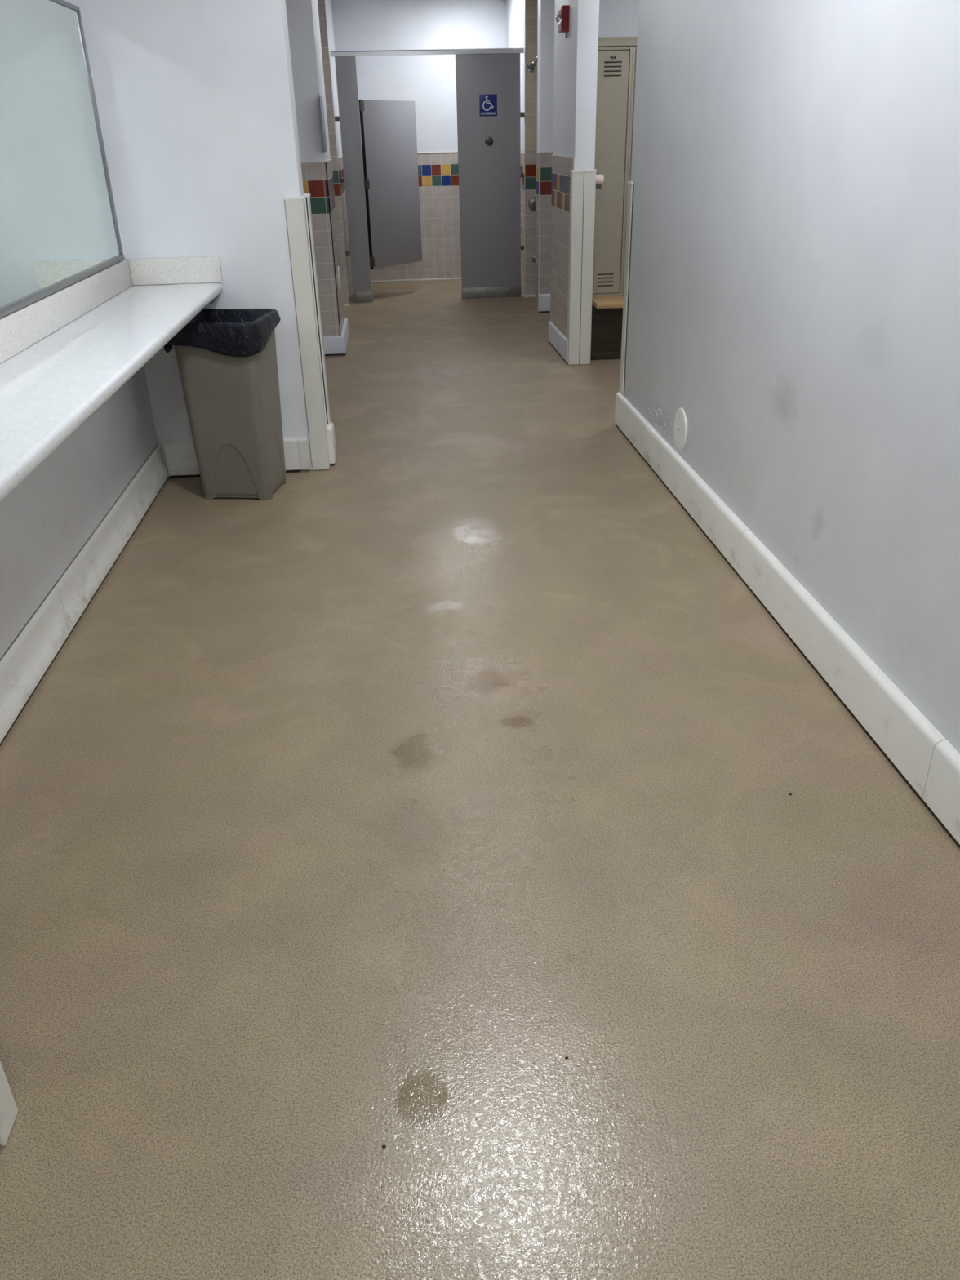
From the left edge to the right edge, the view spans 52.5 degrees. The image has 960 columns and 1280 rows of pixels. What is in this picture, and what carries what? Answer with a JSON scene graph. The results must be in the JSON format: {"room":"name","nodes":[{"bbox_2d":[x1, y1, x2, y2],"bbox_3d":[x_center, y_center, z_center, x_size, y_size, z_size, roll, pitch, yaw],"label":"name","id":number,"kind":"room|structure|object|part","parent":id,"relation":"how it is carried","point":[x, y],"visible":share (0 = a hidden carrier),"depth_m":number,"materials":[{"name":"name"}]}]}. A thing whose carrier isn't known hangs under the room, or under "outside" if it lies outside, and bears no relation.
{"room":"locker room","nodes":[
{"label":"locker room","id":0,"kind":"room"},
{"bbox_2d":[0,0,157,658],"bbox_3d":[-1.417,-0.577,1.398,0.160,2.800,6.495,-3,27,-4],"label":"wall","id":1,"kind":"structure","parent":0,"point":[49,517],"depth_m":3.48,"materials":[{"name":"white paint"}]},
{"bbox_2d":[0,0,124,317],"bbox_3d":[-1.456,-1.324,2.586,0.016,0.955,3.547,-3,27,-4],"label":"wall mirror","id":2,"kind":"object","parent":1,"relation":"attached to","point":[59,225],"visible":1,"depth_m":3.49,"materials":[{"name":"mirror"}]},
{"bbox_2d":[0,258,133,363],"bbox_3d":[-1.445,-0.851,2.844,0.016,0.114,3.640,-3,27,-4],"label":"backsplash","id":3,"kind":"structure","parent":1,"relation":"attached to","point":[24,326],"depth_m":3.47,"materials":[{"name":"stone"}]},
{"bbox_2d":[0,444,168,746],"bbox_3d":[-1.420,-0.062,3.259,0.032,0.174,3.660,-3,27,-4],"label":"baseboard","id":4,"kind":"structure","parent":1,"relation":"attached to","point":[28,658],"depth_m":3.41,"materials":[{"name":"white plastic"}]},
{"bbox_2d":[0,256,222,502],"bbox_3d":[-1.242,-0.826,2.888,0.422,0.208,3.659,-3,27,-4],"label":"countertop","id":5,"kind":"structure","parent":1,"relation":"attached to","point":[64,353],"depth_m":3.14,"materials":[{"name":"white stone"}]},
{"bbox_2d":[79,0,319,476],"bbox_3d":[-2.126,-2.087,4.347,2.616,2.800,0.230,-3,27,-4],"label":"wall pier","id":6,"kind":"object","parent":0,"point":[196,98],"visible":0.46,"depth_m":4.27,"materials":[{"name":"white paint"}]},
{"bbox_2d":[164,435,310,478],"bbox_3d":[-1.215,-0.917,4.896,0.704,0.178,0.027,-3,27,-4],"label":"baseboard","id":7,"kind":"object","parent":6,"relation":"attached to","point":[180,456],"visible":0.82,"depth_m":4.88,"materials":[{"name":"white plastic"}]},
{"bbox_2d":[284,195,329,470],"bbox_3d":[-0.828,-1.448,4.705,0.090,1.271,0.070,-3,27,-4],"label":"guard","id":8,"kind":"object","parent":6,"relation":"attached to","point":[295,206],"visible":1,"depth_m":4.65,"materials":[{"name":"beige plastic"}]},
{"bbox_2d":[303,193,330,425],"bbox_3d":[-0.834,-1.526,4.857,0.098,1.271,0.090,-3,27,-4],"label":"guard","id":9,"kind":"object","parent":6,"relation":"attached to","point":[307,200],"visible":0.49,"depth_m":4.77,"materials":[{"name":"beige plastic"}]},
{"bbox_2d":[285,0,344,336],"bbox_3d":[-2.430,-3.586,7.253,2.592,2.800,0.832,-3,27,-4],"label":"wall","id":10,"kind":"structure","parent":0,"point":[303,19],"depth_m":7.02,"materials":[{"name":"white paint"}]},
{"bbox_3d":[-1.696,-3.401,6.960,1.192,0.006,0.014,-3,27,-4],"label":"edge trim","id":11,"kind":"part","parent":10,"relation":"part of","materials":[{"name":"tile"}]},
{"bbox_3d":[-1.683,-2.807,7.267,1.190,1.332,0.008,-3,27,-4],"label":"panel","id":12,"kind":"part","parent":10,"relation":"part of","materials":[{"name":"beige tile"}]},
{"bbox_2d":[319,94,327,151],"bbox_3d":[-1.123,-3.693,6.974,0.005,0.352,0.390,-3,27,-4],"label":"notice","id":13,"kind":"object","parent":10,"relation":"attached to","point":[323,131],"visible":1,"depth_m":6.92,"materials":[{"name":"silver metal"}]},
{"bbox_2d":[323,335,346,355],"bbox_3d":[-1.655,-2.255,7.532,1.216,0.148,0.030,-3,27,-4],"label":"baseboard","id":14,"kind":"structure","parent":10,"relation":"attached to","point":[334,345],"depth_m":7.55,"materials":[{"name":"white plastic"}]},
{"bbox_3d":[-1.131,-3.030,7.672,0.008,1.332,0.830,-3,27,-4],"label":"panel","id":15,"kind":"part","parent":10,"relation":"part of","materials":[{"name":"beige tile"}]},
{"bbox_2d":[337,266,340,288],"bbox_3d":[-1.118,-2.878,7.740,0.007,0.160,0.130,-3,27,-4],"label":"outlet plate","id":16,"kind":"object","parent":10,"relation":"attached to","point":[338,266],"visible":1,"depth_m":7.70,"materials":[{"name":"white plastic"}]},
{"bbox_2d":[341,317,349,352],"bbox_3d":[-1.099,-2.485,7.947,0.028,0.150,0.845,-3,27,-4],"label":"baseboard","id":17,"kind":"structure","parent":10,"relation":"attached to","point":[345,332],"depth_m":7.90,"materials":[{"name":"white plastic"}]},
{"bbox_2d":[317,0,352,306],"bbox_3d":[-2.703,-4.924,9.849,2.568,2.800,1.786,-3,27,-4],"label":"wall","id":18,"kind":"structure","parent":0,"point":[325,7],"depth_m":9.39,"materials":[{"name":"white paint"}]},
{"bbox_3d":[-1.944,-5.167,8.814,1.166,1.444,0.008,-3,27,-4],"label":"tile panel","id":19,"kind":"part","parent":18,"relation":"part of","materials":[{"name":"paint"}]},
{"bbox_3d":[-1.914,-3.929,9.455,1.166,1.342,0.008,-3,27,-4],"label":"tile panel","id":20,"kind":"part","parent":18,"relation":"part of","materials":[{"name":"beige tile"}]},
{"bbox_3d":[-1.412,-4.349,10.274,0.006,1.334,1.737,-3,27,-4],"label":"tile panel","id":21,"kind":"part","parent":18,"relation":"part of","materials":[{"name":"beige tile"}]},
{"bbox_2d":[331,0,506,283],"bbox_3d":[-0.581,-5.490,10.844,2.200,2.800,0.184,-3,27,-4],"label":"wall","id":22,"kind":"structure","parent":0,"point":[428,81],"depth_m":10.45,"materials":[{"name":"white paint"}]},
{"bbox_3d":[-0.589,-4.813,11.109,1.816,1.314,0.008,-3,27,-4],"label":"tile panel","id":23,"kind":"part","parent":22,"relation":"part of","materials":[{"name":"beige tile"}]},
{"bbox_3d":[-0.603,-5.400,10.802,1.816,0.012,0.014,-3,27,-4],"label":"tile edge trim","id":24,"kind":"part","parent":22,"relation":"part of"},
{"bbox_2d":[0,280,959,1279],"bbox_3d":[-0.185,-1.035,5.378,6.700,0.100,14.100,-3,27,-4],"label":"floor","id":25,"kind":"structure","parent":0,"point":[362,802],"depth_m":2.15,"materials":[{"name":"beige concrete"}]},
{"bbox_2d":[173,329,286,500],"bbox_3d":[-1.140,-1.085,4.536,0.406,0.804,0.402,2,28,6],"label":"trash can","id":26,"kind":"object","parent":25,"relation":"on","point":[233,403],"visible":0.91,"depth_m":4.42,"materials":[{"name":"beige plastic"}]},
{"bbox_2d":[163,308,280,356],"bbox_3d":[-1.152,-1.252,4.450,0.451,0.441,0.432,2,28,7],"label":"trash bag","id":27,"kind":"object","parent":26,"relation":"on","point":[234,332],"visible":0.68,"depth_m":4.21,"materials":[{"name":"black plastic"}]},
{"bbox_2d":[325,422,336,466],"bbox_3d":[-0.777,-1.022,5.062,0.041,0.193,0.165,-3,27,-4],"label":"baseboard","id":28,"kind":"structure","parent":25,"relation":"on","point":[330,428],"depth_m":5.00,"materials":[{"name":"white plastic"}]},
{"bbox_2d":[329,0,537,302],"bbox_3d":[0.522,-5.164,10.162,3.937,2.800,1.586,-3,27,-4],"label":"partition","id":29,"kind":"object","parent":25,"relation":"on","point":[489,147],"depth_m":9.63,"materials":[{"name":"metal"}]},
{"bbox_3d":[-0.880,-4.599,9.859,0.026,1.507,0.801,17,33,32],"label":"door","id":30,"kind":"part","parent":29,"relation":"part of","materials":[{"name":"grey metal"}]},
{"bbox_3d":[-0.488,-5.480,9.082,1.802,0.042,0.036,-3,27,-4],"label":"head rail","id":31,"kind":"part","parent":29,"relation":"part of","materials":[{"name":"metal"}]},
{"bbox_2d":[479,93,497,115],"bbox_3d":[0.079,-5.111,9.312,0.168,0.182,0.004,-3,27,-4],"label":"sign","id":32,"kind":"object","parent":29,"relation":"attached to","point":[487,103],"visible":1,"depth_m":9.31,"materials":[{"name":"blue plastic"}]},
{"bbox_3d":[0.382,-4.503,10.488,0.006,1.334,1.537,-3,27,-4],"label":"tile panel","id":33,"kind":"part","parent":29,"relation":"part of","materials":[{"name":"beige tile"}]},
{"bbox_3d":[0.962,-4.198,9.831,1.022,1.332,0.008,-3,27,-4],"label":"tile panel","id":34,"kind":"part","parent":29,"relation":"part of","materials":[{"name":"beige tile"}]},
{"bbox_3d":[0.932,-5.432,9.192,1.022,1.444,0.008,-3,27,-4],"label":"tile panel","id":35,"kind":"part","parent":29,"relation":"part of","materials":[{"name":"beige paint"}]},
{"bbox_2d":[528,196,535,211],"bbox_3d":[0.557,-4.329,9.681,0.148,0.132,0.066,-3,27,-4],"label":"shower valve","id":36,"kind":"object","parent":29,"relation":"attached to","point":[531,203],"visible":0.52,"depth_m":9.68,"materials":[{"name":"metal"}]},
{"bbox_2d":[526,55,537,72],"bbox_3d":[0.506,-5.377,9.086,0.082,0.153,0.216,15,31,28],"label":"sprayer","id":37,"kind":"object","parent":29,"relation":"attached to","point":[531,67],"visible":0.72,"depth_m":9.04,"materials":[{"name":"silver metal"}]},
{"bbox_2d":[531,254,535,262],"bbox_3d":[0.562,-3.879,9.916,0.068,0.068,0.062,-3,27,-4],"label":"spout","id":38,"kind":"object","parent":29,"relation":"attached to","point":[533,258],"visible":0.51,"depth_m":9.92,"materials":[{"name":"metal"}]},
{"bbox_2d":[590,295,623,359],"bbox_3d":[1.712,-2.437,7.432,1.870,0.419,0.780,-3,27,-4],"label":"bench","id":39,"kind":"object","parent":25,"relation":"on","point":[606,310],"visible":0.1,"depth_m":7.15,"materials":[{"name":"brown wood"}]},
{"bbox_2d":[592,36,633,296],"bbox_3d":[0.883,-3.384,7.054,0.284,1.644,0.437,-3,27,-4],"label":"locker","id":40,"kind":"object","parent":39,"relation":"on","point":[615,54],"visible":0.7,"depth_m":6.83,"materials":[{"name":"beige metal"}]},
{"bbox_3d":[0.901,-3.272,6.901,0.218,1.524,0.002,-3,27,-4],"label":"panel","id":41,"kind":"part","parent":40,"relation":"part of","materials":[{"name":"beige metal"}]},
{"bbox_3d":[0.866,-4.092,6.688,0.284,0.051,0.437,-3,27,-4],"label":"trim","id":42,"kind":"part","parent":40,"relation":"part of","materials":[{"name":"beige metal"}]},
{"bbox_2d":[622,36,637,295],"bbox_3d":[1.167,-3.401,7.074,0.284,1.644,0.437,-3,27,-4],"label":"locker","id":43,"kind":"object","parent":39,"relation":"on","point":[635,38],"visible":0.16,"depth_m":6.76,"materials":[{"name":"beige metal"}]},
{"bbox_3d":[1.185,-3.285,6.914,0.238,1.544,0.012,-3,27,-4],"label":"door","id":44,"kind":"part","parent":43,"relation":"part of","materials":[{"name":"beige metal"}]},
{"bbox_3d":[1.150,-4.109,6.708,0.284,0.051,0.437,-3,27,-4],"label":"trim","id":45,"kind":"part","parent":43,"relation":"part of","materials":[{"name":"beige metal"}]},
{"bbox_2d":[535,0,555,312],"bbox_3d":[1.572,-4.450,8.735,2.129,2.800,0.192,-3,27,-4],"label":"wall","id":46,"kind":"structure","parent":0,"point":[546,8],"depth_m":8.60,"materials":[{"name":"white paint"}]},
{"bbox_3d":[0.531,-3.743,8.996,0.008,1.350,0.190,-3,27,-4],"label":"panel","id":47,"kind":"part","parent":46,"relation":"part of","materials":[{"name":"beige tile"}]},
{"bbox_2d":[538,293,550,312],"bbox_3d":[1.015,-3.195,9.204,0.924,0.165,0.028,-3,27,-4],"label":"baseboard","id":48,"kind":"structure","parent":46,"relation":"attached to","point":[544,299],"depth_m":9.16,"materials":[{"name":"white plastic"}]},
{"bbox_3d":[1.016,-3.739,8.944,0.950,1.330,0.008,-3,27,-4],"label":"panel","id":49,"kind":"part","parent":46,"relation":"part of","materials":[{"name":"beige tile"}]},
{"bbox_2d":[550,0,599,364],"bbox_3d":[0.650,-3.461,6.869,0.146,2.800,0.934,-3,27,-4],"label":"wall","id":50,"kind":"structure","parent":0,"point":[575,56],"depth_m":6.60,"materials":[{"name":"white paint"}]},
{"bbox_2d":[548,320,568,364],"bbox_3d":[0.599,-2.286,7.469,0.016,0.165,0.895,-3,27,-4],"label":"baseboard","id":51,"kind":"structure","parent":50,"relation":"attached to","point":[557,340],"depth_m":7.41,"materials":[{"name":"white plastic"}]},
{"bbox_2d":[555,4,569,38],"bbox_3d":[0.539,-4.073,6.426,0.082,0.180,0.110,-3,27,-4],"label":"fire alarm","id":52,"kind":"object","parent":50,"relation":"attached to","point":[562,18],"visible":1,"depth_m":6.38,"materials":[{"name":"red plastic"}]},
{"bbox_3d":[0.598,-2.822,7.191,0.008,1.332,0.930,-3,27,-4],"label":"panel","id":53,"kind":"part","parent":50,"relation":"part of","materials":[{"name":"beige tile"}]},
{"bbox_3d":[0.583,-3.420,6.889,0.012,0.008,0.916,-3,27,-4],"label":"edge trim","id":54,"kind":"part","parent":50,"relation":"part of","materials":[{"name":"tile"}]},
{"bbox_2d":[567,169,584,364],"bbox_3d":[0.666,-2.588,6.830,0.086,1.277,0.082,-3,27,-4],"label":"guard","id":55,"kind":"object","parent":50,"relation":"attached to","point":[576,177],"visible":1,"depth_m":6.78,"materials":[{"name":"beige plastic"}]},
{"bbox_2d":[579,168,596,364],"bbox_3d":[0.749,-2.593,6.836,0.082,1.277,0.082,-3,27,-4],"label":"guard","id":56,"kind":"object","parent":50,"relation":"attached to","point":[589,186],"visible":1,"depth_m":6.78,"materials":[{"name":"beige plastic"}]},
{"bbox_2d":[595,174,604,188],"bbox_3d":[0.801,-3.136,6.664,0.085,0.086,0.068,-3,27,-4],"label":"wall fitting","id":57,"kind":"object","parent":50,"relation":"attached to","point":[599,178],"visible":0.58,"depth_m":6.63,"materials":[{"name":"white plastic"}]},
{"bbox_2d":[598,0,639,37],"bbox_3d":[1.731,-3.710,7.300,2.098,2.800,0.135,-3,27,-4],"label":"wall","id":58,"kind":"structure","parent":0,"point":[617,18],"depth_m":6.82,"materials":[{"name":"white paint"}]},
{"bbox_2d":[623,0,959,753],"bbox_3d":[1.167,-0.867,1.836,0.158,2.800,7.075,-3,27,-4],"label":"wall","id":59,"kind":"structure","parent":0,"point":[794,277],"depth_m":2.89,"materials":[{"name":"white paint"}]},
{"bbox_2d":[619,181,634,395],"bbox_3d":[0.822,-1.788,5.285,0.084,1.271,0.088,-3,27,-4],"label":"guard","id":60,"kind":"object","parent":59,"relation":"attached to","point":[630,196],"visible":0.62,"depth_m":5.21,"materials":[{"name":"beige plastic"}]},
{"bbox_2d":[646,403,665,426],"bbox_3d":[0.858,-1.100,4.748,0.022,0.104,0.332,-3,27,-4],"label":"flakes","id":61,"kind":"object","parent":59,"relation":"attached to","point":[650,411],"visible":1,"depth_m":4.76,"materials":[{"name":"grey paint"}]},
{"bbox_2d":[674,408,687,450],"bbox_3d":[0.900,-0.948,4.385,0.011,0.188,0.188,-3,27,-4],"label":"cover plate","id":62,"kind":"object","parent":59,"relation":"attached to","point":[680,421],"visible":1,"depth_m":4.37,"materials":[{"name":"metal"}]},
{"bbox_2d":[614,391,959,848],"bbox_3d":[1.101,0.289,2.446,0.027,0.190,7.070,-3,27,-4],"label":"baseboard","id":63,"kind":"structure","parent":59,"relation":"attached to","point":[928,763],"depth_m":2.95,"materials":[{"name":"white plastic"}]},
{"bbox_3d":[-1.064,-0.355,0.953,0.455,2.800,0.200,-3,27,-4],"label":"wall","id":64,"kind":"structure","parent":0,"visible":0},
{"bbox_2d":[0,1061,17,1146],"bbox_3d":[-0.852,0.275,1.381,0.074,1.271,0.074,-3,27,-4],"label":"guard","id":65,"kind":"object","parent":64,"relation":"attached to","point":[8,1108],"visible":1,"depth_m":1.65,"materials":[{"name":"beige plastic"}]}
]}

